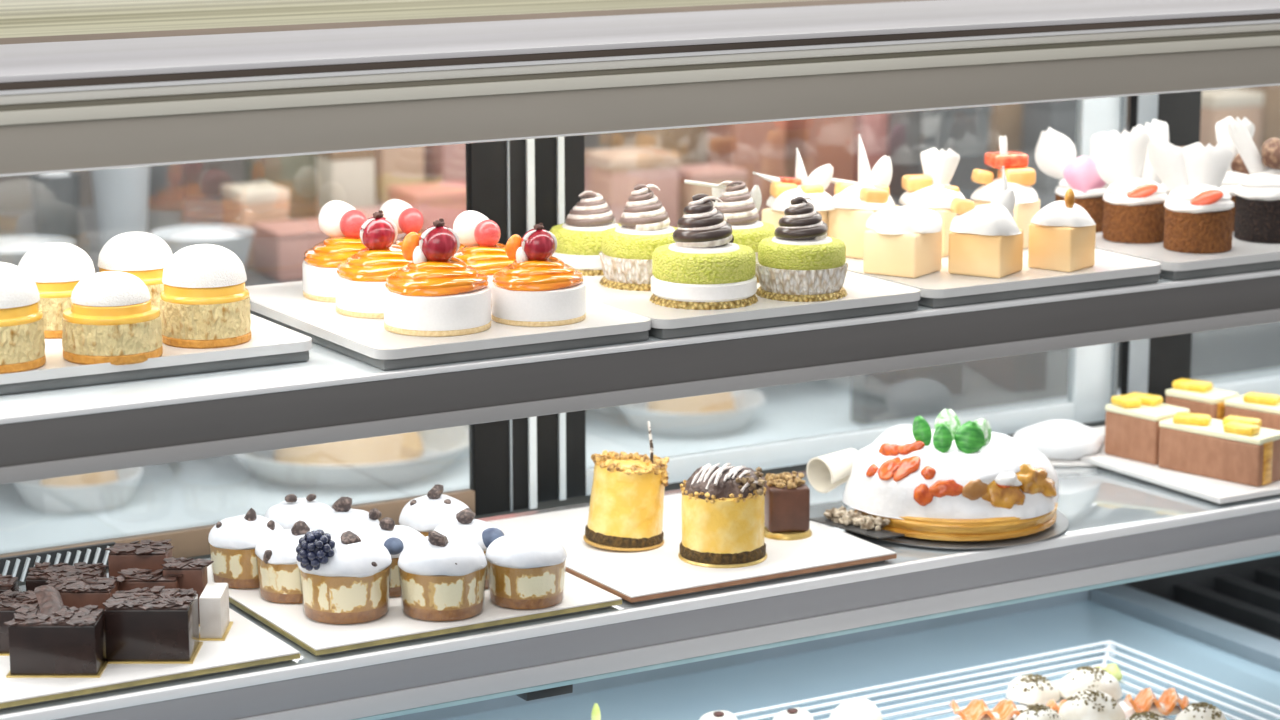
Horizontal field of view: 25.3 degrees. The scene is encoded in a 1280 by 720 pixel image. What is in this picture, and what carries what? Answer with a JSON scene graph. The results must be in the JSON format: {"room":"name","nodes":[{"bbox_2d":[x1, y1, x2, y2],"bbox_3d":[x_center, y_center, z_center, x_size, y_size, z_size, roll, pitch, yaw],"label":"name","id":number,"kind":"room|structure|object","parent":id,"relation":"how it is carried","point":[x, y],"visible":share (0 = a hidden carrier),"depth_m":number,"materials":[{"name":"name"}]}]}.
{"room":"food shop","nodes":[
{"label":"food shop","id":0,"kind":"room"},
{"bbox_2d":[0,96,1130,212],"bbox_3d":[-0.069,-1.027,4.811,9.000,2.800,0.100,-7,13,-30],"label":"wall","id":1,"kind":"structure","parent":0,"point":[204,179],"depth_m":4.52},
{"bbox_3d":[1.493,0.891,2.527,9.000,0.050,7.200,-7,13,-30],"label":"floor","id":2,"kind":"structure","parent":0,"visible":0},
{"bbox_2d":[0,0,1279,719],"bbox_3d":[0.080,0.319,2.240,2.700,1.184,0.960,-7,13,-30],"label":"display case","id":3,"kind":"object","parent":2,"relation":"on","point":[86,85],"visible":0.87,"depth_m":1.99,"materials":[{"name":"metal"}]},
{"bbox_2d":[0,139,536,581],"bbox_3d":[-0.591,0.001,1.873,1.185,0.354,0.017,-7,13,-30],"label":"sliding door","id":4,"kind":"structure","parent":3,"relation":"attached to","point":[500,175],"depth_m":2.15,"materials":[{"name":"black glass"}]},
{"bbox_2d":[0,269,1279,484],"bbox_3d":[0.108,-0.035,2.120,2.616,0.040,0.274,-7,13,-30],"label":"glass shelf","id":5,"kind":"object","parent":3,"relation":"attached to","point":[331,396],"visible":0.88,"depth_m":1.86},
{"bbox_2d":[0,313,311,394],"bbox_3d":[-0.367,-0.011,1.866,0.245,0.014,0.210,-7,13,-30],"label":"serving tray","id":6,"kind":"object","parent":5,"relation":"on","point":[270,343],"visible":0.46,"depth_m":1.80,"materials":[{"name":"white ceramic"}]},
{"bbox_2d":[0,262,45,373],"bbox_3d":[-0.399,-0.028,1.764,0.060,0.064,0.060,0,11,0],"label":"cake","id":7,"kind":"object","parent":6,"relation":"on","point":[22,338],"visible":1,"depth_m":1.75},
{"bbox_2d":[18,242,94,338],"bbox_3d":[-0.384,-0.048,1.874,0.055,0.059,0.055,0,11,0],"label":"cake","id":8,"kind":"object","parent":6,"relation":"on","point":[56,268],"visible":0.53,"depth_m":1.85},
{"bbox_2d":[62,271,162,364],"bbox_3d":[-0.332,-0.029,1.792,0.062,0.054,0.062,0,11,0],"label":"cake","id":9,"kind":"object","parent":6,"relation":"on","point":[111,318],"visible":1,"depth_m":1.77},
{"bbox_2d":[98,232,172,308],"bbox_3d":[-0.339,-0.057,1.918,0.055,0.059,0.055,0,11,0],"label":"cake","id":10,"kind":"object","parent":6,"relation":"on","point":[143,255],"visible":0.38,"depth_m":1.90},
{"bbox_2d":[160,244,250,348],"bbox_3d":[-0.281,-0.043,1.843,0.058,0.062,0.058,0,11,0],"label":"cake","id":11,"kind":"object","parent":6,"relation":"on","point":[205,298],"visible":0.99,"depth_m":1.82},
{"bbox_2d":[245,281,650,370],"bbox_3d":[-0.144,-0.032,1.966,0.205,0.014,0.263,-7,13,-30],"label":"serving tray","id":12,"kind":"object","parent":5,"relation":"on","point":[366,340],"visible":0.48,"depth_m":1.88,"materials":[{"name":"white ceramic"}]},
{"bbox_2d":[302,200,366,302],"bbox_3d":[-0.205,-0.079,2.007,0.065,0.067,0.065,-2,12,-8],"label":"cake","id":13,"kind":"object","parent":12,"relation":"on","point":[339,220],"visible":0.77,"depth_m":1.99,"materials":[{"name":"food"}]},
{"bbox_2d":[335,210,409,318],"bbox_3d":[-0.175,-0.068,1.948,0.067,0.069,0.067,0,11,0],"label":"cake","id":14,"kind":"object","parent":12,"relation":"on","point":[360,280],"visible":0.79,"depth_m":1.93,"materials":[{"name":"food"}]},
{"bbox_2d":[380,199,464,249],"bbox_3d":[-0.155,-0.084,2.044,0.066,0.062,0.061,0,11,0],"label":"cake","id":15,"kind":"object","parent":12,"relation":"on","point":[407,219],"visible":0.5,"depth_m":2.04,"materials":[{"name":"food"}]},
{"bbox_2d":[383,219,490,336],"bbox_3d":[-0.134,-0.058,1.887,0.071,0.073,0.071,0,11,0],"label":"cake","id":16,"kind":"object","parent":12,"relation":"on","point":[436,294],"visible":1,"depth_m":1.87,"materials":[{"name":"food"}]},
{"bbox_2d":[453,211,515,288],"bbox_3d":[-0.107,-0.072,1.983,0.062,0.063,0.062,-4,12,-19],"label":"cake","id":17,"kind":"object","parent":12,"relation":"on","point":[480,236],"visible":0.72,"depth_m":1.97,"materials":[{"name":"food"}]},
{"bbox_2d":[491,223,585,326],"bbox_3d":[-0.068,-0.060,1.919,0.064,0.066,0.064,0,11,0],"label":"cake","id":18,"kind":"object","parent":12,"relation":"on","point":[538,289],"visible":1,"depth_m":1.90,"materials":[{"name":"food"}]},
{"bbox_2d":[583,271,920,338],"bbox_3d":[0.040,-0.053,2.072,0.221,0.014,0.265,-7,13,-30],"label":"serving tray","id":19,"kind":"object","parent":5,"relation":"on","point":[866,295],"visible":0.45,"depth_m":1.97,"materials":[{"name":"white ceramic"}]},
{"bbox_2d":[549,191,621,275],"bbox_3d":[-0.037,-0.097,2.115,0.067,0.058,0.067,0,11,0],"label":"cake","id":20,"kind":"object","parent":19,"relation":"on","point":[579,239],"visible":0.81,"depth_m":2.10,"materials":[{"name":"green food"}]},
{"bbox_2d":[599,184,677,290],"bbox_3d":[0.004,-0.091,2.053,0.066,0.072,0.066,-4,12,-17],"label":"cake","id":21,"kind":"object","parent":19,"relation":"on","point":[627,251],"visible":0.88,"depth_m":2.03,"materials":[{"name":"green food"}]},
{"bbox_2d":[599,251,652,283],"bbox_3d":[0.004,-0.068,2.057,0.066,0.019,0.066,0,11,0],"label":"paper cup","id":22,"kind":"object","parent":21,"relation":"on","point":[618,267],"depth_m":2.03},
{"bbox_2d":[650,194,757,309],"bbox_3d":[0.045,-0.078,1.984,0.076,0.075,0.076,8,14,35],"label":"cake","id":23,"kind":"object","parent":19,"relation":"on","point":[704,269],"visible":1,"depth_m":1.96,"materials":[{"name":"green food"}]},
{"bbox_2d":[684,180,774,282],"bbox_3d":[0.067,-0.096,2.081,0.069,0.072,0.065,0,11,0],"label":"cake","id":24,"kind":"object","parent":19,"relation":"on","point":[740,208],"visible":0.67,"depth_m":2.07,"materials":[{"name":"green food"}]},
{"bbox_2d":[756,196,847,301],"bbox_3d":[0.114,-0.081,2.010,0.065,0.070,0.065,-4,12,-17],"label":"cake","id":25,"kind":"object","parent":19,"relation":"on","point":[800,263],"visible":1,"depth_m":1.99,"materials":[{"name":"green food"}]},
{"bbox_2d":[756,261,847,294],"bbox_3d":[0.114,-0.059,2.014,0.066,0.019,0.066,0,11,0],"label":"paper cup","id":26,"kind":"object","parent":25,"relation":"on","point":[774,277],"depth_m":1.99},
{"bbox_2d":[846,248,1160,307],"bbox_3d":[0.232,-0.076,2.185,0.218,0.014,0.265,-7,13,-30],"label":"serving tray","id":27,"kind":"object","parent":5,"relation":"on","point":[941,288],"visible":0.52,"depth_m":2.08,"materials":[{"name":"white ceramic"}]},
{"bbox_2d":[753,148,835,236],"bbox_3d":[0.120,-0.120,2.175,0.050,0.081,0.056,-9,14,-37],"label":"cake","id":28,"kind":"object","parent":27,"relation":"on","point":[783,190],"visible":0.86,"depth_m":2.17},
{"bbox_2d":[828,134,898,258],"bbox_3d":[0.166,-0.126,2.176,0.060,0.092,0.048,4,12,21],"label":"cake","id":29,"kind":"object","parent":27,"relation":"on","point":[847,222],"visible":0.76,"depth_m":2.16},
{"bbox_2d":[859,187,941,277],"bbox_3d":[0.194,-0.095,2.099,0.055,0.062,0.059,-9,14,-37],"label":"cake","id":30,"kind":"object","parent":27,"relation":"on","point":[901,241],"visible":1,"depth_m":2.09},
{"bbox_2d":[899,148,964,256],"bbox_3d":[0.227,-0.122,2.187,0.049,0.080,0.052,-9,14,-37],"label":"cake","id":31,"kind":"object","parent":27,"relation":"on","point":[932,190],"visible":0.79,"depth_m":2.18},
{"bbox_2d":[948,166,1022,277],"bbox_3d":[0.256,-0.103,2.097,0.056,0.078,0.049,10,15,39],"label":"cake","id":32,"kind":"object","parent":27,"relation":"on","point":[985,240],"visible":1,"depth_m":2.08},
{"bbox_2d":[971,136,1039,248],"bbox_3d":[0.286,-0.131,2.214,0.049,0.086,0.048,11,16,43],"label":"cake","id":33,"kind":"object","parent":27,"relation":"on","point":[1020,178],"visible":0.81,"depth_m":2.21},
{"bbox_2d":[1028,188,1095,271],"bbox_3d":[0.315,-0.099,2.121,0.048,0.060,0.044,6,13,25],"label":"cake","id":34,"kind":"object","parent":27,"relation":"on","point":[1062,233],"visible":1,"depth_m":2.11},
{"bbox_2d":[1095,232,1279,280],"bbox_3d":[0.469,-0.104,2.323,0.321,0.014,0.265,-7,13,-30],"label":"serving tray","id":35,"kind":"object","parent":5,"relation":"on","point":[1244,256],"visible":0.29,"depth_m":2.17,"materials":[{"name":"white ceramic"}]},
{"bbox_2d":[1035,127,1108,231],"bbox_3d":[0.358,-0.147,2.303,0.076,0.082,0.048,0,11,0],"label":"chocolate cake","id":36,"kind":"object","parent":35,"relation":"on","point":[1055,153],"visible":0.59,"depth_m":2.29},
{"bbox_2d":[1096,127,1168,243],"bbox_3d":[0.395,-0.139,2.250,0.066,0.088,0.052,0,11,0],"label":"chocolate cake","id":37,"kind":"object","parent":35,"relation":"on","point":[1134,200],"visible":0.94,"depth_m":2.24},
{"bbox_2d":[1148,138,1233,253],"bbox_3d":[0.427,-0.128,2.204,0.066,0.084,0.054,0,11,0],"label":"chocolate cake","id":38,"kind":"object","parent":35,"relation":"on","point":[1198,217],"visible":1,"depth_m":2.20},
{"bbox_2d":[1215,116,1254,231],"bbox_3d":[0.481,-0.151,2.309,0.054,0.088,0.050,0,11,0],"label":"chocolate cake","id":39,"kind":"object","parent":35,"relation":"on","point":[1238,169],"visible":0.2,"depth_m":2.31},
{"bbox_2d":[1227,117,1279,243],"bbox_3d":[0.500,-0.143,2.252,0.058,0.096,0.058,-5,12,-23],"label":"chocolate cake","id":40,"kind":"object","parent":35,"relation":"on","point":[1257,199],"visible":1,"depth_m":2.24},
{"bbox_2d":[0,467,1279,719],"bbox_3d":[0.108,0.151,2.158,2.616,0.054,0.274,-7,13,-30],"label":"glass shelf","id":41,"kind":"object","parent":3,"relation":"attached to","point":[1121,529],"visible":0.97,"depth_m":1.98,"materials":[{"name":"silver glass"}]},
{"bbox_2d":[0,608,299,710],"bbox_3d":[-0.356,0.191,1.810,0.246,0.008,0.134,-7,13,-30],"label":"cake board","id":42,"kind":"object","parent":41,"relation":"on","point":[246,645],"visible":0.52,"depth_m":1.78,"materials":[{"name":"white cardboard"}]},
{"bbox_2d":[0,589,39,655],"bbox_3d":[-0.410,0.167,1.822,0.061,0.033,0.042,0,11,0],"label":"chocolate slab","id":43,"kind":"object","parent":42,"relation":"on","point":[10,601],"visible":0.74,"depth_m":1.81,"materials":[{"name":"brown food"}]},
{"bbox_2d":[4,585,107,677],"bbox_3d":[-0.363,0.169,1.780,0.058,0.047,0.053,0,11,0],"label":"chocolate slab","id":44,"kind":"object","parent":42,"relation":"on","point":[53,640],"visible":1,"depth_m":1.76,"materials":[{"name":"brown food"}]},
{"bbox_2d":[26,562,108,590],"bbox_3d":[-0.379,0.154,1.890,0.054,0.033,0.037,0,11,0],"label":"chocolate slab","id":45,"kind":"object","parent":42,"relation":"on","point":[39,574],"visible":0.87,"depth_m":1.88,"materials":[{"name":"brown food"}]},
{"bbox_2d":[45,574,118,610],"bbox_3d":[-0.361,0.161,1.844,0.048,0.037,0.036,0,11,0],"label":"chocolate slab","id":46,"kind":"object","parent":42,"relation":"on","point":[77,591],"visible":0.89,"depth_m":1.83,"materials":[{"name":"brown food"}]},
{"bbox_2d":[105,539,173,589],"bbox_3d":[-0.334,0.145,1.907,0.045,0.044,0.034,0,11,0],"label":"chocolate slab","id":47,"kind":"object","parent":42,"relation":"on","point":[146,554],"visible":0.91,"depth_m":1.89,"materials":[{"name":"brown food"}]},
{"bbox_2d":[114,568,182,590],"bbox_3d":[-0.320,0.157,1.867,0.046,0.036,0.030,0,11,0],"label":"chocolate slab","id":48,"kind":"object","parent":42,"relation":"on","point":[130,578],"visible":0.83,"depth_m":1.86,"materials":[{"name":"brown food"}]},
{"bbox_2d":[102,586,202,663],"bbox_3d":[-0.309,0.168,1.808,0.057,0.038,0.048,0,11,0],"label":"chocolate slab","id":49,"kind":"object","parent":42,"relation":"on","point":[157,624],"visible":1,"depth_m":1.79,"materials":[{"name":"brown food"}]},
{"bbox_2d":[162,557,213,626],"bbox_3d":[-0.297,0.152,1.877,0.034,0.042,0.029,0,11,0],"label":"chocolate slab","id":50,"kind":"object","parent":42,"relation":"on","point":[194,571],"visible":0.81,"depth_m":1.86,"materials":[{"name":"brown food"}]},
{"bbox_2d":[199,583,232,640],"bbox_3d":[-0.277,0.163,1.855,0.018,0.028,0.039,0,11,0],"label":"block","id":51,"kind":"object","parent":42,"relation":"on","point":[215,625],"visible":0.98,"depth_m":1.84,"materials":[{"name":"white food"}]},
{"bbox_2d":[207,564,621,656],"bbox_3d":[-0.168,0.157,1.974,0.227,0.008,0.229,-7,13,-30],"label":"cake board","id":52,"kind":"object","parent":41,"relation":"on","point":[321,639],"visible":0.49,"depth_m":1.89,"materials":[{"name":"white cardboard"}]},
{"bbox_2d":[208,508,282,588],"bbox_3d":[-0.272,0.127,1.972,0.054,0.052,0.054,0,11,0],"label":"cupcake","id":53,"kind":"object","parent":52,"relation":"on","point":[233,541],"visible":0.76,"depth_m":1.95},
{"bbox_2d":[255,520,311,603],"bbox_3d":[-0.235,0.134,1.936,0.054,0.053,0.054,0,11,0],"label":"cupcake","id":54,"kind":"object","parent":52,"relation":"on","point":[280,581],"visible":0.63,"depth_m":1.92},
{"bbox_2d":[264,494,331,528],"bbox_3d":[-0.241,0.119,2.021,0.053,0.050,0.053,0,11,0],"label":"cupcake","id":55,"kind":"object","parent":52,"relation":"on","point":[286,513],"visible":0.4,"depth_m":2.01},
{"bbox_2d":[296,529,391,623],"bbox_3d":[-0.196,0.138,1.891,0.062,0.063,0.064,0,11,0],"label":"cupcake","id":56,"kind":"object","parent":52,"relation":"on","point":[345,577],"visible":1,"depth_m":1.87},
{"bbox_2d":[307,497,381,535],"bbox_3d":[-0.207,0.122,1.993,0.054,0.055,0.053,0,11,0],"label":"cupcake","id":57,"kind":"object","parent":52,"relation":"on","point":[340,519],"visible":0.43,"depth_m":1.98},
{"bbox_2d":[359,517,423,596],"bbox_3d":[-0.171,0.132,1.951,0.052,0.052,0.055,0,11,0],"label":"cupcake","id":58,"kind":"object","parent":52,"relation":"on","point":[395,538],"visible":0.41,"depth_m":1.94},
{"bbox_2d":[399,484,468,536],"bbox_3d":[-0.144,0.116,2.018,0.053,0.057,0.053,0,11,0],"label":"cupcake","id":59,"kind":"object","parent":52,"relation":"on","point":[423,514],"visible":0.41,"depth_m":2.00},
{"bbox_2d":[398,531,486,620],"bbox_3d":[-0.132,0.140,1.898,0.060,0.057,0.060,0,11,0],"label":"cupcake","id":60,"kind":"object","parent":52,"relation":"on","point":[442,577],"visible":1,"depth_m":1.88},
{"bbox_2d":[434,508,504,588],"bbox_3d":[-0.119,0.128,1.966,0.053,0.054,0.053,0,11,0],"label":"cupcake","id":61,"kind":"object","parent":52,"relation":"on","point":[483,533],"visible":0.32,"depth_m":1.95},
{"bbox_2d":[485,532,566,609],"bbox_3d":[-0.077,0.141,1.924,0.056,0.045,0.056,0,11,0],"label":"cupcake","id":62,"kind":"object","parent":52,"relation":"on","point":[526,569],"visible":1,"depth_m":1.91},
{"bbox_2d":[487,493,896,603],"bbox_3d":[0.031,0.134,2.090,0.222,0.008,0.229,-7,13,-30],"label":"cake board","id":63,"kind":"object","parent":41,"relation":"on","point":[635,577],"visible":0.43,"depth_m":2.03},
{"bbox_2d":[583,421,669,550],"bbox_3d":[-0.010,0.088,2.066,0.063,0.091,0.059,0,11,0],"label":"cake","id":64,"kind":"object","parent":63,"relation":"on","point":[626,507],"visible":1,"depth_m":2.05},
{"bbox_2d":[678,463,766,567],"bbox_3d":[0.059,0.107,2.032,0.064,0.068,0.064,-4,12,-18],"label":"cake","id":65,"kind":"object","parent":63,"relation":"on","point":[723,508],"visible":1,"depth_m":2.01,"materials":[{"name":"food"}]},
{"bbox_2d":[763,471,811,539],"bbox_3d":[0.108,0.106,2.095,0.038,0.045,0.038,0,11,0],"label":"cake","id":66,"kind":"object","parent":63,"relation":"on","point":[787,497],"visible":0.99,"depth_m":2.08,"materials":[{"name":"brown food"}]},
{"bbox_2d":[810,507,1067,548],"bbox_3d":[0.225,0.119,2.161,0.197,0.009,0.171,0,11,0],"label":"cake plate","id":67,"kind":"object","parent":41,"relation":"on","point":[1061,524],"visible":0.32,"depth_m":2.10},
{"bbox_2d":[806,409,1058,541],"bbox_3d":[0.222,0.077,2.153,0.191,0.084,0.152,0,11,0],"label":"cake","id":68,"kind":"object","parent":67,"relation":"on","point":[953,481],"visible":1,"depth_m":2.11,"materials":[{"name":"white food"}]},
{"bbox_2d":[1013,419,1104,466],"bbox_3d":[0.346,0.067,2.359,0.089,0.033,0.056,0,11,0],"label":"roll","id":69,"kind":"object","parent":41,"relation":"on","point":[1063,442],"visible":0.81,"depth_m":2.34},
{"bbox_2d":[1077,426,1279,504],"bbox_3d":[0.506,0.076,2.377,0.280,0.008,0.244,-7,13,-30],"label":"cake board","id":70,"kind":"object","parent":41,"relation":"on","point":[1216,491],"visible":0.37,"depth_m":2.26,"materials":[{"name":"white cardboard"}]},
{"bbox_2d":[1104,392,1189,464],"bbox_3d":[0.416,0.055,2.336,0.042,0.049,0.056,-9,15,-39],"label":"slice","id":71,"kind":"object","parent":70,"relation":"on","point":[1132,428],"visible":0.87,"depth_m":2.33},
{"bbox_2d":[1165,378,1238,419],"bbox_3d":[0.472,0.043,2.399,0.036,0.048,0.053,-10,15,-42],"label":"slice","id":72,"kind":"object","parent":70,"relation":"on","point":[1200,397],"visible":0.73,"depth_m":2.39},
{"bbox_2d":[1158,412,1279,486],"bbox_3d":[0.465,0.069,2.277,0.096,0.046,0.040,11,16,43],"label":"cake","id":73,"kind":"object","parent":70,"relation":"on","point":[1237,449],"visible":1,"depth_m":2.26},
{"bbox_2d":[1224,392,1279,429],"bbox_3d":[0.529,0.052,2.355,0.084,0.047,0.040,11,16,42],"label":"slice","id":74,"kind":"object","parent":70,"relation":"on","point":[1265,407],"visible":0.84,"depth_m":2.35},
{"bbox_2d":[535,96,1126,502],"bbox_3d":[0.165,-0.092,2.331,0.589,0.354,0.012,-7,13,-30],"label":"sliding door","id":75,"kind":"structure","parent":3,"relation":"attached to","point":[562,472],"depth_m":2.32,"materials":[{"name":"glass"}]},
{"bbox_2d":[734,641,1279,719],"bbox_3d":[0.224,0.312,2.049,0.662,0.013,0.438,-7,13,-30],"label":"wire rack","id":76,"kind":"object","parent":3,"relation":"on","point":[1109,650],"visible":0.54,"depth_m":2.27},
{"bbox_2d":[829,698,882,719],"bbox_3d":[0.165,0.269,2.174,0.042,0.018,0.040,0,11,0],"label":"whipped cream","id":77,"kind":"object","parent":76,"relation":"on","point":[853,708],"visible":1,"depth_m":2.16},
{"bbox_2d":[1006,674,1059,704],"bbox_3d":[0.308,0.256,2.233,0.043,0.019,0.043,0,11,0],"label":"whipped cream","id":78,"kind":"object","parent":76,"relation":"on","point":[1030,689],"visible":1,"depth_m":2.22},
{"bbox_2d":[947,697,1166,719],"bbox_3d":[0.228,0.304,2.049,0.446,0.001,0.232,-7,13,-30],"label":"sheet","id":79,"kind":"object","parent":76,"relation":"on","point":[1128,711],"visible":0.02,"depth_m":2.21,"materials":[{"name":"white paper"}]},
{"bbox_2d":[949,699,1019,719],"bbox_3d":[0.265,0.268,2.178,0.056,0.018,0.027,0,11,0],"label":"fold","id":80,"kind":"object","parent":79,"relation":"on","point":[976,709],"visible":0.98,"depth_m":2.17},
{"bbox_2d":[1056,666,1122,699],"bbox_3d":[0.353,0.253,2.240,0.053,0.023,0.048,0,11,0],"label":"whipped cream","id":81,"kind":"object","parent":79,"relation":"on","point":[1082,678],"visible":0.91,"depth_m":2.23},
{"bbox_2d":[1059,689,1125,719],"bbox_3d":[0.346,0.264,2.184,0.051,0.023,0.047,0,11,0],"label":"whipped cream","id":82,"kind":"object","parent":79,"relation":"on","point":[1087,704],"visible":0.99,"depth_m":2.17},
{"bbox_2d":[1124,688,1188,715],"bbox_3d":[0.400,0.262,2.199,0.050,0.020,0.023,0,11,0],"label":"fold","id":83,"kind":"object","parent":79,"relation":"on","point":[1169,702],"visible":0.87,"depth_m":2.19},
{"bbox_2d":[1175,702,1225,719],"bbox_3d":[0.428,0.269,2.172,0.040,0.018,0.036,0,11,0],"label":"whipped cream","id":84,"kind":"object","parent":76,"relation":"on","point":[1202,710],"visible":1,"depth_m":2.16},
{"bbox_2d":[1120,91,1279,403],"bbox_3d":[0.796,-0.164,2.686,0.864,0.354,0.012,-7,13,-30],"label":"sliding door","id":85,"kind":"structure","parent":3,"relation":"attached to","point":[1149,365],"depth_m":2.50,"materials":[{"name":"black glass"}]},
{"bbox_2d":[1142,567,1279,640],"bbox_3d":[0.959,0.249,2.547,0.866,0.060,0.600,-7,13,-30],"label":"vent grille","id":86,"kind":"object","parent":3,"relation":"attached to","point":[1244,600],"depth_m":2.59,"materials":[{"name":"metal"}]},
{"bbox_2d":[0,125,1279,585],"bbox_3d":[0.114,0.167,4.044,4.100,0.765,0.987,-7,13,-30],"label":"countertop","id":87,"kind":"structure","parent":2,"relation":"on","point":[207,491],"depth_m":3.57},
{"bbox_2d":[0,235,75,265],"bbox_3d":[-0.706,-0.100,3.240,0.130,0.076,0.130,-7,13,-30],"label":"mixing bowl","id":88,"kind":"object","parent":87,"relation":"on","point":[12,248],"visible":0.34,"depth_m":3.22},
{"bbox_2d":[28,171,80,245],"bbox_3d":[-0.706,-0.171,3.451,0.063,0.132,0.063,-7,13,-30],"label":"jars","id":89,"kind":"object","parent":87,"relation":"on","point":[55,197],"visible":0.56,"depth_m":3.42},
{"bbox_2d":[14,467,142,513],"bbox_3d":[-0.630,0.121,3.186,0.146,0.075,0.146,-7,13,-30],"label":"bowl","id":90,"kind":"object","parent":87,"relation":"on","point":[105,490],"visible":0.62,"depth_m":3.14,"materials":[{"name":"white ceramic"}]},
{"bbox_2d":[91,166,149,248],"bbox_3d":[-0.627,-0.177,3.450,0.074,0.145,0.074,-7,13,-30],"label":"container","id":91,"kind":"object","parent":87,"relation":"on","point":[121,195],"visible":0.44,"depth_m":3.42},
{"bbox_2d":[147,164,185,232],"bbox_3d":[-0.599,-0.210,3.567,0.071,0.164,0.071,-7,13,-30],"label":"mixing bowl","id":92,"kind":"object","parent":87,"relation":"on","point":[167,183],"visible":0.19,"depth_m":3.54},
{"bbox_2d":[151,225,254,268],"bbox_3d":[-0.513,-0.120,3.353,0.123,0.071,0.123,-7,13,-30],"label":"mixing bowl","id":93,"kind":"object","parent":87,"relation":"on","point":[238,239],"visible":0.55,"depth_m":3.33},
{"bbox_2d":[221,182,289,267],"bbox_3d":[-0.476,-0.168,3.532,0.064,0.094,0.077,-6,13,-27],"label":"carton","id":94,"kind":"object","parent":87,"relation":"on","point":[244,204],"visible":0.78,"depth_m":3.50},
{"bbox_2d":[244,154,316,219],"bbox_3d":[-0.458,-0.246,3.693,0.094,0.184,0.077,-6,13,-27],"label":"carton","id":95,"kind":"object","parent":87,"relation":"on","point":[297,174],"visible":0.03,"depth_m":3.67,"materials":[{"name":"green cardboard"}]},
{"bbox_2d":[252,218,329,281],"bbox_3d":[-0.413,-0.133,3.447,0.088,0.060,0.093,-6,13,-27],"label":"carton","id":96,"kind":"object","parent":87,"relation":"on","point":[280,247],"visible":0.56,"depth_m":3.40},
{"bbox_2d":[315,150,375,217],"bbox_3d":[-0.382,-0.217,3.674,0.062,0.135,0.077,-6,13,-27],"label":"carton","id":97,"kind":"object","parent":87,"relation":"on","point":[348,177],"visible":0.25,"depth_m":3.64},
{"bbox_2d":[232,425,468,488],"bbox_3d":[-0.344,0.087,3.353,0.297,0.076,0.297,-7,13,-30],"label":"bowl","id":98,"kind":"object","parent":87,"relation":"on","point":[403,458],"visible":0.61,"depth_m":3.28,"materials":[{"name":"white ceramic"}]},
{"bbox_2d":[374,147,423,205],"bbox_3d":[-0.323,-0.236,3.730,0.063,0.148,0.077,-6,13,-27],"label":"carton","id":99,"kind":"object","parent":87,"relation":"on","point":[399,166],"visible":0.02,"depth_m":3.69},
{"bbox_2d":[388,181,465,229],"bbox_3d":[-0.251,-0.172,3.561,0.101,0.090,0.093,-6,13,-27],"label":"carton","id":100,"kind":"object","parent":87,"relation":"on","point":[446,200],"visible":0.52,"depth_m":3.52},
{"bbox_2d":[424,144,465,182],"bbox_3d":[-0.234,-0.270,3.789,0.097,0.192,0.077,-6,13,-27],"label":"carton","id":101,"kind":"object","parent":87,"relation":"on","point":[442,163],"visible":0.03,"depth_m":3.75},
{"bbox_2d":[585,146,680,227],"bbox_3d":[-0.013,-0.215,3.715,0.103,0.114,0.093,-6,13,-27],"label":"carton","id":102,"kind":"object","parent":87,"relation":"on","point":[612,173],"visible":0.63,"depth_m":3.68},
{"bbox_2d":[613,126,707,164],"bbox_3d":[0.028,-0.302,3.942,0.115,0.193,0.077,-6,13,-27],"label":"carton","id":103,"kind":"object","parent":87,"relation":"on","point":[691,143],"visible":0.06,"depth_m":3.92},
{"bbox_2d":[618,389,765,437],"bbox_3d":[0.062,0.042,3.567,0.190,0.079,0.190,-7,13,-30],"label":"bowl","id":104,"kind":"object","parent":87,"relation":"on","point":[725,413],"visible":0.7,"depth_m":3.52,"materials":[{"name":"white ceramic"}]},
{"bbox_2d":[679,163,746,218],"bbox_3d":[0.087,-0.209,3.748,0.082,0.089,0.077,-6,13,-27],"label":"carton","id":105,"kind":"object","parent":87,"relation":"on","point":[715,173],"visible":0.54,"depth_m":3.71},
{"bbox_2d":[707,121,784,220],"bbox_3d":[0.145,-0.283,3.886,0.085,0.179,0.077,-6,13,-27],"label":"carton","id":106,"kind":"object","parent":87,"relation":"on","point":[752,147],"visible":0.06,"depth_m":3.85,"materials":[{"name":"cardboard"}]},
{"bbox_2d":[785,116,853,196],"bbox_3d":[0.249,-0.317,4.002,0.082,0.200,0.077,-6,13,-27],"label":"carton","id":107,"kind":"object","parent":87,"relation":"on","point":[819,142],"visible":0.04,"depth_m":3.97,"materials":[{"name":"cardboard"}]},
{"bbox_2d":[853,113,888,181],"bbox_3d":[0.336,-0.328,4.112,0.084,0.177,0.077,-6,13,-27],"label":"carton","id":108,"kind":"object","parent":87,"relation":"on","point":[872,129],"visible":0.02,"depth_m":4.07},
{"bbox_2d":[888,106,991,200],"bbox_3d":[0.424,-0.301,4.052,0.118,0.149,0.093,-6,13,-27],"label":"carton","id":109,"kind":"object","parent":87,"relation":"on","point":[965,131],"visible":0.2,"depth_m":4.02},
{"bbox_2d":[988,104,1022,179],"bbox_3d":[0.558,-0.355,4.241,0.118,0.179,0.077,-6,13,-27],"label":"carton","id":110,"kind":"object","parent":87,"relation":"on","point":[1004,120],"visible":0.02,"depth_m":4.20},
{"bbox_2d":[1022,100,1076,192],"bbox_3d":[0.608,-0.321,4.160,0.076,0.144,0.077,-6,13,-27],"label":"carton","id":111,"kind":"object","parent":87,"relation":"on","point":[1060,116],"visible":0.31,"depth_m":4.13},
{"bbox_2d":[1200,88,1263,170],"bbox_3d":[0.882,-0.344,4.322,0.095,0.126,0.077,-6,13,-27],"label":"carton","id":112,"kind":"object","parent":87,"relation":"on","point":[1216,105],"visible":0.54,"depth_m":4.28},
{"bbox_2d":[1237,85,1279,167],"bbox_3d":[0.995,-0.381,4.443,0.114,0.150,0.077,-6,13,-27],"label":"carton","id":113,"kind":"object","parent":87,"relation":"on","point":[1270,118],"visible":0.09,"depth_m":4.39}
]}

